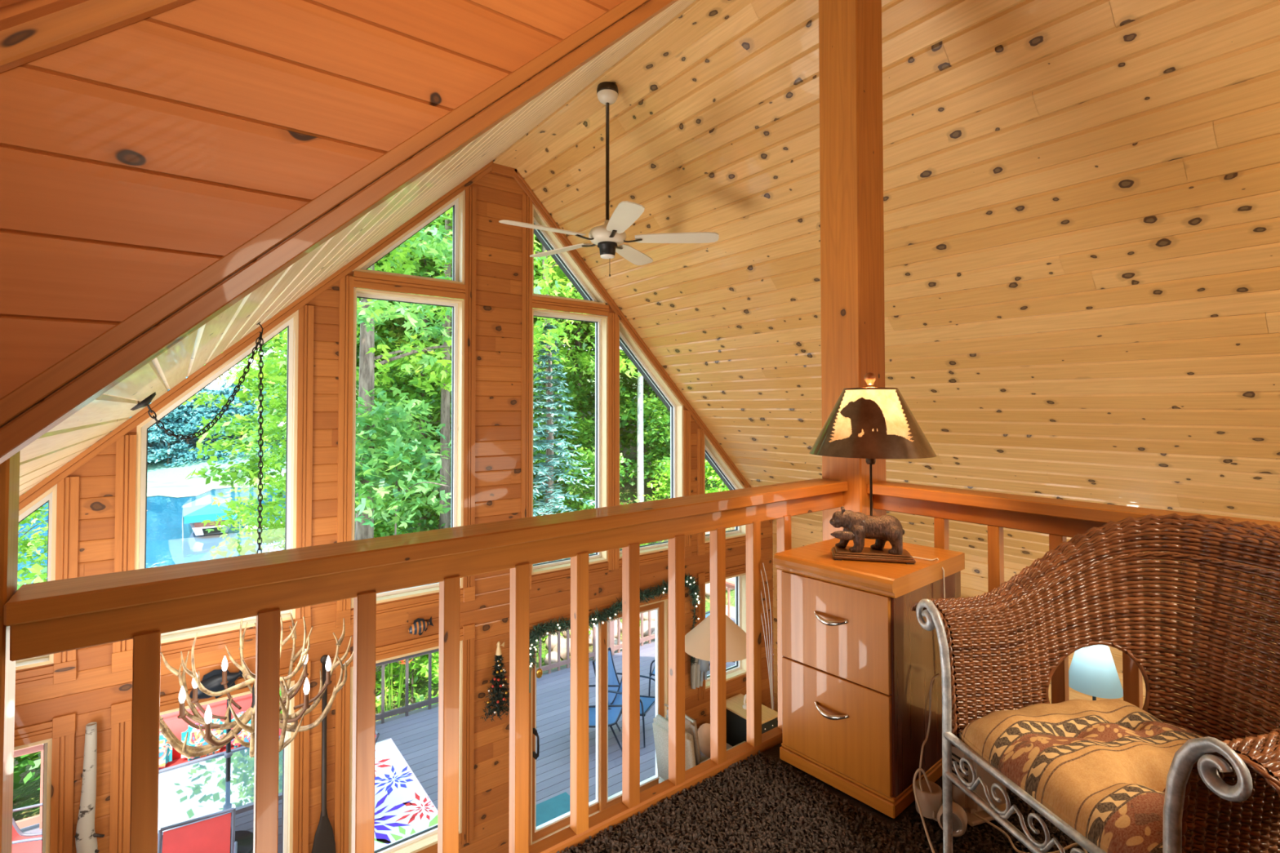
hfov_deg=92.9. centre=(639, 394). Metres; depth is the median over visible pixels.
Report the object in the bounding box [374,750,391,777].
flower
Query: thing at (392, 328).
tree
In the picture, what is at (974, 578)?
wall
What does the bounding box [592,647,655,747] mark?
sling chair
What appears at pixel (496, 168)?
trim
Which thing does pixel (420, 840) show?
window
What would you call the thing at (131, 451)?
window
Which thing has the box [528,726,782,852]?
rail
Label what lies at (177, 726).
sofa
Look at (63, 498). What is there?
window
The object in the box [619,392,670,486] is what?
tree
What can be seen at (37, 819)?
deck railing
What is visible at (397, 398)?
tree
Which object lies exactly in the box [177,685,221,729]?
bulb
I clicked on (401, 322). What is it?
tree
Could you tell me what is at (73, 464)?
trim
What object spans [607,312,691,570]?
window
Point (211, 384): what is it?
tree
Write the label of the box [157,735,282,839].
patio table
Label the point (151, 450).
tree
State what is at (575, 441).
bush
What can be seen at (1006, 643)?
wicker armchair
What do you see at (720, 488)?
bush
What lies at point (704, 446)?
window
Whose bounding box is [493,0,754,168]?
ridge
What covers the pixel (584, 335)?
tree
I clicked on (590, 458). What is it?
bush
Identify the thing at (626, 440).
tree
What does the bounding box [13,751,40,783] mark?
bush
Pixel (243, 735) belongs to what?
sofa cushion
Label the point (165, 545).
lake
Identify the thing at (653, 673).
sling chair
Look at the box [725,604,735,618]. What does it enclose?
stone
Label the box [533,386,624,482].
tree
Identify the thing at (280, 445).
tree
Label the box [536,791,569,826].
door mat
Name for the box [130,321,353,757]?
antler chandelier
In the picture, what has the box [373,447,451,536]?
bush
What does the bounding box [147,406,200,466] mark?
tree
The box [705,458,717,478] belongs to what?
bush
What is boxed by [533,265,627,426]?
tree
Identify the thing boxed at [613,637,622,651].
stone
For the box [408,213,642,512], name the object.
maple tree
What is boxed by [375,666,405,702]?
bush
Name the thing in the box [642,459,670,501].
bush
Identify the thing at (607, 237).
ceiling fan
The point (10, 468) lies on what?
newel post
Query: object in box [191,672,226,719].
bulb
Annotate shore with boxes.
[146,386,285,479]
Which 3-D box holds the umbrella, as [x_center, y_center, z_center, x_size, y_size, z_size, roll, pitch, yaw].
[-4.130,3.218,6.112,0.480,2.730,0.473,1,-2,-37]
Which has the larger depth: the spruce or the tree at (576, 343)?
the tree at (576, 343)
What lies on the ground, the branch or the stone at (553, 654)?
the stone at (553, 654)
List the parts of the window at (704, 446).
casing, sash, casing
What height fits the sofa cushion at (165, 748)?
0.400 m
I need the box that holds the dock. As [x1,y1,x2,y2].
[244,522,282,533]
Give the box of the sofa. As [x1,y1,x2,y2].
[159,693,281,769]
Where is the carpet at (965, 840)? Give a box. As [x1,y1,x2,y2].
[556,750,1088,852]
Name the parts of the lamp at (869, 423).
stem, lamp shade, cord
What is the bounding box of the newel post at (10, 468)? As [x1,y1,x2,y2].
[0,450,20,852]
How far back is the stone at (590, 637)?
11.85 m
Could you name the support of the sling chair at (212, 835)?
on the deck
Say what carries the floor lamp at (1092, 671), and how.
on the floor
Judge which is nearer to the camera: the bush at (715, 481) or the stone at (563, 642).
the stone at (563, 642)
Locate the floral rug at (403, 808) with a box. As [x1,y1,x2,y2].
[373,737,437,849]
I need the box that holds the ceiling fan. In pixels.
[498,81,719,276]
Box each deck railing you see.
[13,743,44,829]
[375,648,439,724]
[536,611,654,673]
[725,579,773,639]
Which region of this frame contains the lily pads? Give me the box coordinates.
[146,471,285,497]
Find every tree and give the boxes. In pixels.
[147,377,226,466]
[147,389,182,457]
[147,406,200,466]
[164,382,220,446]
[178,386,238,462]
[182,257,420,412]
[185,252,439,559]
[192,412,231,448]
[195,375,278,463]
[201,336,393,552]
[204,206,560,540]
[217,240,452,487]
[226,401,265,444]
[234,253,452,486]
[251,395,286,452]
[254,298,437,359]
[266,213,577,528]
[354,214,542,350]
[355,214,533,519]
[355,240,452,492]
[355,386,451,689]
[374,217,584,480]
[382,233,574,327]
[390,265,451,424]
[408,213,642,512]
[420,236,592,470]
[480,641,509,722]
[533,238,595,482]
[533,239,595,454]
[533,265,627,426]
[533,274,668,443]
[555,318,621,386]
[560,287,650,468]
[567,343,667,479]
[586,346,665,431]
[592,314,669,428]
[619,349,637,388]
[630,381,662,402]
[636,369,644,502]
[643,382,653,398]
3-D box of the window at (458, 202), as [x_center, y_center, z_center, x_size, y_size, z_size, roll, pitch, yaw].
[-2.056,-1.460,5.408,0.958,0.887,0.179,1,-2,-37]
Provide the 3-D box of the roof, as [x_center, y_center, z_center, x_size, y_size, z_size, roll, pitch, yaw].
[0.943,-0.559,2.823,8.800,4.966,8.740,1,-2,-37]
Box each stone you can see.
[543,651,560,664]
[545,633,564,651]
[552,638,570,659]
[561,629,570,638]
[588,628,592,645]
[613,620,617,638]
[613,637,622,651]
[614,619,622,632]
[640,620,654,635]
[643,609,654,621]
[705,582,710,595]
[725,577,734,591]
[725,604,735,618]
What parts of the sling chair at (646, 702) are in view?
frame, arm, frame, arm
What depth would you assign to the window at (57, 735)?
3.92 m
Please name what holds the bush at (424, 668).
on the ground
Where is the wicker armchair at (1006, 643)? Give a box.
[911,512,1279,852]
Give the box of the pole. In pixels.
[74,721,104,852]
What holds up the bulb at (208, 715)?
on the antler chandelier at (240, 723)
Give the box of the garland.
[528,573,703,693]
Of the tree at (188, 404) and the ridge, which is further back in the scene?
the tree at (188, 404)
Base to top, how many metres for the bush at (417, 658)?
2.273 m
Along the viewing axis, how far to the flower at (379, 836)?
6.49 m
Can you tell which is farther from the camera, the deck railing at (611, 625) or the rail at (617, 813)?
the deck railing at (611, 625)
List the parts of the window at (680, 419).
casing, casing, sash, casing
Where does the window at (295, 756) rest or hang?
in the wall at (498, 404)
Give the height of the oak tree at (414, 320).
13.242 m
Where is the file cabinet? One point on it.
(859, 665)
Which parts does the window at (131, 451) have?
casing, sash, casing, casing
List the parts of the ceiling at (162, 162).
crown trim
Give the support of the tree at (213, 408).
on the shore
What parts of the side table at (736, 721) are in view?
drawer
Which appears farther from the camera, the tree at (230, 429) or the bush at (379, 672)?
the tree at (230, 429)
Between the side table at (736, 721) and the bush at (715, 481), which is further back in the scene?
the bush at (715, 481)
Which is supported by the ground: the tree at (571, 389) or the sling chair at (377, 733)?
the tree at (571, 389)
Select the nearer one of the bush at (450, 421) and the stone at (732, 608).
the stone at (732, 608)
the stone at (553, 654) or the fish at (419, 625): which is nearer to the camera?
the fish at (419, 625)
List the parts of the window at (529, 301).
casing, sash, casing, casing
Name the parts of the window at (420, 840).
casing, sash, casing, casing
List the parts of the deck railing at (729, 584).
rail, cap rail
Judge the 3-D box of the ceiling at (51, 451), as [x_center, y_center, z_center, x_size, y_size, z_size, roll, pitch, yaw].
[-1.682,-0.542,2.979,3.934,3.642,4.160,1,-2,-37]
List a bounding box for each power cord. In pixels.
[912,768,934,852]
[919,673,939,791]
[973,812,1087,852]
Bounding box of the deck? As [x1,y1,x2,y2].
[19,617,773,852]
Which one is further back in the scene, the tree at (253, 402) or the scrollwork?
the tree at (253, 402)
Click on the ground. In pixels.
(31, 796)
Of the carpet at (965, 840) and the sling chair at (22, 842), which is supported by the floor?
the carpet at (965, 840)
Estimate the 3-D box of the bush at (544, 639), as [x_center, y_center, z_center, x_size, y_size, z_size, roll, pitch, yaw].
[-2.308,4.378,11.547,1.187,1.591,1.366,0,-1,2]
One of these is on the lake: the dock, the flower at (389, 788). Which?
the dock
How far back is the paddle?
4.81 m
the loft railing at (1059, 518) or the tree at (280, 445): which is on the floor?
the loft railing at (1059, 518)
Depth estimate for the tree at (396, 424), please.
10.42 m
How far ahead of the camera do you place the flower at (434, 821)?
6.38 m
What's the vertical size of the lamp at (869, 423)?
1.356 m
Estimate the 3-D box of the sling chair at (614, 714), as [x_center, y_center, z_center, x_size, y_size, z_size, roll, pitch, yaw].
[-0.528,4.131,8.055,0.797,0.990,0.607,0,-1,-7]
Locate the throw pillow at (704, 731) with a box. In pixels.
[697,723,710,757]
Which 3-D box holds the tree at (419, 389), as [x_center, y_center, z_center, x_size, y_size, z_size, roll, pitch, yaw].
[-6.816,-3.733,19.687,6.835,16.011,6.769,-1,-1,24]
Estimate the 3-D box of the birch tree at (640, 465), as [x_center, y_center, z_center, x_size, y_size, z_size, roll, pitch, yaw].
[0.294,-3.742,16.839,4.165,14.626,4.310,1,-1,-26]
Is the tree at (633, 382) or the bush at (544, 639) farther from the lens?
the tree at (633, 382)
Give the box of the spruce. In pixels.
[533,323,595,563]
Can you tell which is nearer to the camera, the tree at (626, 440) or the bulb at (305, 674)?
the bulb at (305, 674)
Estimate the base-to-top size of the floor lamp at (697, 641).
2.318 m
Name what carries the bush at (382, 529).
on the ground
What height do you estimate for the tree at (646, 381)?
18.538 m
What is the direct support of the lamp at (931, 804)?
on the carpet at (965, 840)
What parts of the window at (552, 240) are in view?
sash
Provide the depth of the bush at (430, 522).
14.70 m
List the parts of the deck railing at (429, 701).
rail, rail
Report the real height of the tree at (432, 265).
13.278 m
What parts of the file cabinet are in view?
handle, handle, drawer, drawer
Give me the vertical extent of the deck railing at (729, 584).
0.980 m
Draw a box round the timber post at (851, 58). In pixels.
[818,0,886,541]
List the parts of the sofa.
seat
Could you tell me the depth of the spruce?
12.92 m
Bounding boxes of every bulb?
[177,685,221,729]
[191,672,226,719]
[203,705,235,746]
[220,655,241,710]
[280,677,310,723]
[283,648,308,704]
[293,655,332,710]
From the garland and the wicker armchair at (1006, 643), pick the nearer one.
the wicker armchair at (1006, 643)
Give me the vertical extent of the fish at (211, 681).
0.212 m
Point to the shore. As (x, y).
(159, 470)
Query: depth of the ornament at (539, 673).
5.94 m
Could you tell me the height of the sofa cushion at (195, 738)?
0.400 m
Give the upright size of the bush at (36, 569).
3.372 m
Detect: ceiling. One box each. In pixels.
[0,0,88,31]
[0,0,678,464]
[18,0,696,497]
[516,0,1279,609]
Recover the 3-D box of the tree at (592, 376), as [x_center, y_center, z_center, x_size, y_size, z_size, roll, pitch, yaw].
[-1.715,-4.694,22.075,6.831,15.502,6.446,-1,-1,29]
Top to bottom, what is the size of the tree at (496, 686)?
0.705 m
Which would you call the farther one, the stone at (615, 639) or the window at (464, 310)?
the stone at (615, 639)
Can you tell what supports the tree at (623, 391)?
on the ground
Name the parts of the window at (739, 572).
casing, sash, casing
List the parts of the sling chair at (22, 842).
arm, frame, arm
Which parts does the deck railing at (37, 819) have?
rail, rail, cap rail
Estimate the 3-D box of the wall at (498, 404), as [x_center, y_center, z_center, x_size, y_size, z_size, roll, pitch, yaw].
[-1.340,1.094,5.801,7.800,6.858,0.020,1,-2,-37]
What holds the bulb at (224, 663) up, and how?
on the antler chandelier at (240, 723)
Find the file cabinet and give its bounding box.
[773,537,964,818]
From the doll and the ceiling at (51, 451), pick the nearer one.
the ceiling at (51, 451)
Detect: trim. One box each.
[18,160,493,511]
[491,163,517,177]
[513,168,773,522]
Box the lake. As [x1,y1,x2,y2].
[17,484,285,584]
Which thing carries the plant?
on the ground
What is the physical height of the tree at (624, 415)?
15.471 m
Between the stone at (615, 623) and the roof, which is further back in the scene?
the stone at (615, 623)
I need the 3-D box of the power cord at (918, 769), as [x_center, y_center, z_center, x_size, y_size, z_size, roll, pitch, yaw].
[0.865,1.244,1.797,0.075,0.165,0.238,0,-1,12]
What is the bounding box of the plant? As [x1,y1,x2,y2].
[384,659,412,719]
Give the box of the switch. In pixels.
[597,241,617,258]
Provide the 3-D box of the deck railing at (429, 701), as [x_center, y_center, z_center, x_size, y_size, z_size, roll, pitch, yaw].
[-3.119,4.153,8.992,2.043,0.980,0.130,1,-2,-37]
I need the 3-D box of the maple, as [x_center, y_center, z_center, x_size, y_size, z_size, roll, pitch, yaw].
[-10.604,3.318,10.139,3.108,5.489,2.787,-1,-2,42]
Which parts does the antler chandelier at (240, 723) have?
ceiling plate, chandelier chain, swag chain, hanging chain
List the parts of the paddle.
blade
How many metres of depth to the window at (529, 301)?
6.13 m
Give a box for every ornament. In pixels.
[536,651,542,678]
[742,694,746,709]
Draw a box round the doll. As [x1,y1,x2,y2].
[697,658,709,680]
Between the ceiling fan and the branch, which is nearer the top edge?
the ceiling fan
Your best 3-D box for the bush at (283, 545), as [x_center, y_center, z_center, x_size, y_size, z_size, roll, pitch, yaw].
[-7.994,4.253,15.454,3.212,3.091,2.593,0,-1,-21]
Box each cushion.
[159,732,172,768]
[181,718,226,760]
[231,711,251,747]
[665,709,701,765]
[959,698,1204,852]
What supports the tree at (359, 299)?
on the ground
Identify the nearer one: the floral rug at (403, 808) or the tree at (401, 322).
the floral rug at (403, 808)
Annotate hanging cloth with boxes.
[690,657,702,688]
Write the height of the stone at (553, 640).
0.378 m
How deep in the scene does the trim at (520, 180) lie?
6.71 m
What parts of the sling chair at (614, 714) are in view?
arm, arm, frame, leg, frame, leg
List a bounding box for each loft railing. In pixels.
[3,478,848,852]
[866,480,1279,735]
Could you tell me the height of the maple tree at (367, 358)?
16.036 m
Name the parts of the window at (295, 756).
casing, casing, sash, casing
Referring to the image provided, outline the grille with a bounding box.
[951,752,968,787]
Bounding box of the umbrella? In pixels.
[224,698,253,852]
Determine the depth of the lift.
43.49 m
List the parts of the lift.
post, seat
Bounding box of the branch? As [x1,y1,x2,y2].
[760,563,777,726]
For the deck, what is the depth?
8.15 m
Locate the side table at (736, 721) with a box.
[725,693,777,746]
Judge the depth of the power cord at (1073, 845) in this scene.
1.78 m
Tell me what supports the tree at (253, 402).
on the shore
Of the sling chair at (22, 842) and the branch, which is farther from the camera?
the branch
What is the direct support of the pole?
on the floor
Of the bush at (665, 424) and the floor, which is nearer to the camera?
the floor
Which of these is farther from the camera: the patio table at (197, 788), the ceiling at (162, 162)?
the patio table at (197, 788)
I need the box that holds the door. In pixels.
[528,591,668,845]
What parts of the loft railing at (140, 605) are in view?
cap rail, rail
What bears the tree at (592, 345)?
on the ground
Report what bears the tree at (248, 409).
on the shore
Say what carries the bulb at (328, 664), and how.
on the antler chandelier at (240, 723)
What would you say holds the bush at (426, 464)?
on the ground
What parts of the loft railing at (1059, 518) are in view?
cap rail, rail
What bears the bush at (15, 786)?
on the ground
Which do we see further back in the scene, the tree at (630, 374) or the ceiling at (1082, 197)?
the tree at (630, 374)
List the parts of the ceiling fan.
blade, blade, blade arm, blade arm, down rod, blade arm, blade, blade arm, blade, blade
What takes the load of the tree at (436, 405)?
on the ground
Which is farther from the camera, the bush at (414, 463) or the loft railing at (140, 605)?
the bush at (414, 463)
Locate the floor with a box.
[570,742,1084,852]
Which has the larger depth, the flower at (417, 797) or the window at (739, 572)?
the window at (739, 572)
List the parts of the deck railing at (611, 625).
rail, post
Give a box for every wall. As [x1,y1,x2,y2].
[14,170,773,852]
[773,519,1279,732]
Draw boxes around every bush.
[13,563,47,800]
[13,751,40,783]
[13,751,40,790]
[13,753,30,770]
[275,522,284,551]
[355,497,422,537]
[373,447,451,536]
[375,493,438,537]
[375,651,439,713]
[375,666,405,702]
[403,454,451,531]
[409,652,438,676]
[419,421,451,518]
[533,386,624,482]
[533,415,635,512]
[533,431,581,515]
[536,635,547,657]
[544,447,639,513]
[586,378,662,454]
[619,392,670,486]
[623,411,717,493]
[640,498,663,546]
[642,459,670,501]
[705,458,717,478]
[705,459,729,493]
[705,473,724,490]
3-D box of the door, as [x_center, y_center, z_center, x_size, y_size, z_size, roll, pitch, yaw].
[-0.406,3.398,6.509,1.958,2.280,0.221,1,-2,-37]
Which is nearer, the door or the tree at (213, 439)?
the door
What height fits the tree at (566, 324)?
18.551 m
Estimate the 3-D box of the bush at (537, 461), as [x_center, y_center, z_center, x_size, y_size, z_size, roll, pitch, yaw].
[-3.025,2.590,16.508,2.829,3.372,3.504,0,-1,6]
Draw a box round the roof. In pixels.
[533,228,773,537]
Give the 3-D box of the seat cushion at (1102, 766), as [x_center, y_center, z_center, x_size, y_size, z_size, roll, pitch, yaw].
[1.164,0.872,1.430,0.544,0.119,0.570,0,-1,-10]
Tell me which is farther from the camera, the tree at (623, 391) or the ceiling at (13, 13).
the tree at (623, 391)
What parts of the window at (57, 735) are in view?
casing, sash, casing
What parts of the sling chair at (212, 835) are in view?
frame, frame, arm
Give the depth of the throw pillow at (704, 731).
6.80 m
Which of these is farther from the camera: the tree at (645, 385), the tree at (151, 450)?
the tree at (151, 450)
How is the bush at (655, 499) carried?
on the ground
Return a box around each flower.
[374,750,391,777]
[374,765,412,795]
[374,793,412,844]
[374,814,437,843]
[395,792,433,824]
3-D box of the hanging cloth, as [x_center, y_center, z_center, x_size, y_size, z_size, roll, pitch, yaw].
[0.668,3.162,7.218,0.200,0.620,0.048,1,-2,-37]
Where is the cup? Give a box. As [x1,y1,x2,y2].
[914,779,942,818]
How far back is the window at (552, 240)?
6.36 m
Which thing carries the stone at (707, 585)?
on the ground
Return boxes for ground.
[12,342,773,821]
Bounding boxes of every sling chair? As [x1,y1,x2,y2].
[11,803,42,852]
[157,807,237,852]
[375,729,379,743]
[569,677,622,759]
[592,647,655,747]
[648,659,655,696]
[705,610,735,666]
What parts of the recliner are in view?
seat, arm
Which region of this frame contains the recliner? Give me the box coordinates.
[652,703,746,783]
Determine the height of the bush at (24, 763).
2.810 m
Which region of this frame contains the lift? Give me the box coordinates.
[182,494,239,540]
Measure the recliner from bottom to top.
1.127 m
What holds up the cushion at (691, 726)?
on the recliner
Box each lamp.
[684,614,746,662]
[808,372,945,598]
[914,779,967,836]
[1068,644,1123,700]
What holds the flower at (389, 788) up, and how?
on the floral rug at (403, 808)
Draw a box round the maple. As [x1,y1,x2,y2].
[17,503,48,585]
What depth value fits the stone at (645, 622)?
12.34 m
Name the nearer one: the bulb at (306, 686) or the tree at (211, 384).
the bulb at (306, 686)
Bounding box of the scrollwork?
[951,715,1016,826]
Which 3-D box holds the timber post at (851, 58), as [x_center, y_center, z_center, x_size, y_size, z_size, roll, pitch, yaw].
[0.957,-0.455,2.744,0.200,3.627,0.200,1,-2,-37]
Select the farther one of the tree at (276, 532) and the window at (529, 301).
the tree at (276, 532)
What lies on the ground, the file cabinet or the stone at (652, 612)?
the stone at (652, 612)
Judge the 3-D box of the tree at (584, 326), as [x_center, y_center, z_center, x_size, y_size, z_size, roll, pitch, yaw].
[-3.223,-5.204,20.611,7.061,16.783,6.882,-1,-2,37]
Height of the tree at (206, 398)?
19.373 m
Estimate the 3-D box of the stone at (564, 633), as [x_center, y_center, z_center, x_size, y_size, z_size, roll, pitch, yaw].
[-1.430,4.667,12.120,0.493,0.388,0.516,0,-1,-11]
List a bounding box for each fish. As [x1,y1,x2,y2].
[189,662,245,699]
[408,616,433,635]
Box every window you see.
[13,712,75,852]
[15,476,79,689]
[109,659,311,852]
[111,305,314,672]
[333,622,475,852]
[335,186,476,627]
[352,189,465,284]
[520,194,608,589]
[532,203,608,305]
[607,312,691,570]
[697,428,746,555]
[697,564,746,700]
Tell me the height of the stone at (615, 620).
0.400 m
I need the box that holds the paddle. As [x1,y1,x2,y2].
[311,654,335,852]
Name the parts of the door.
casing, handle, casing, casing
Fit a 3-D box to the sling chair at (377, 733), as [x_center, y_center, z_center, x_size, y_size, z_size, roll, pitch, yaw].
[-3.338,4.159,6.614,0.797,0.880,0.607,1,-2,-42]
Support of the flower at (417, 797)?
on the floral rug at (403, 808)
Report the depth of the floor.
1.92 m
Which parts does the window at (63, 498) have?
sash, casing, casing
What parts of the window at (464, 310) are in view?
casing, sash, casing, casing, casing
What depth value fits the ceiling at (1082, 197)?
3.79 m
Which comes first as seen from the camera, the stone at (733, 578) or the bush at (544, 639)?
the bush at (544, 639)
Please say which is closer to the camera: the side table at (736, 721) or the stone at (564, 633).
the side table at (736, 721)
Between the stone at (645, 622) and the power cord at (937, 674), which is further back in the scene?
the stone at (645, 622)

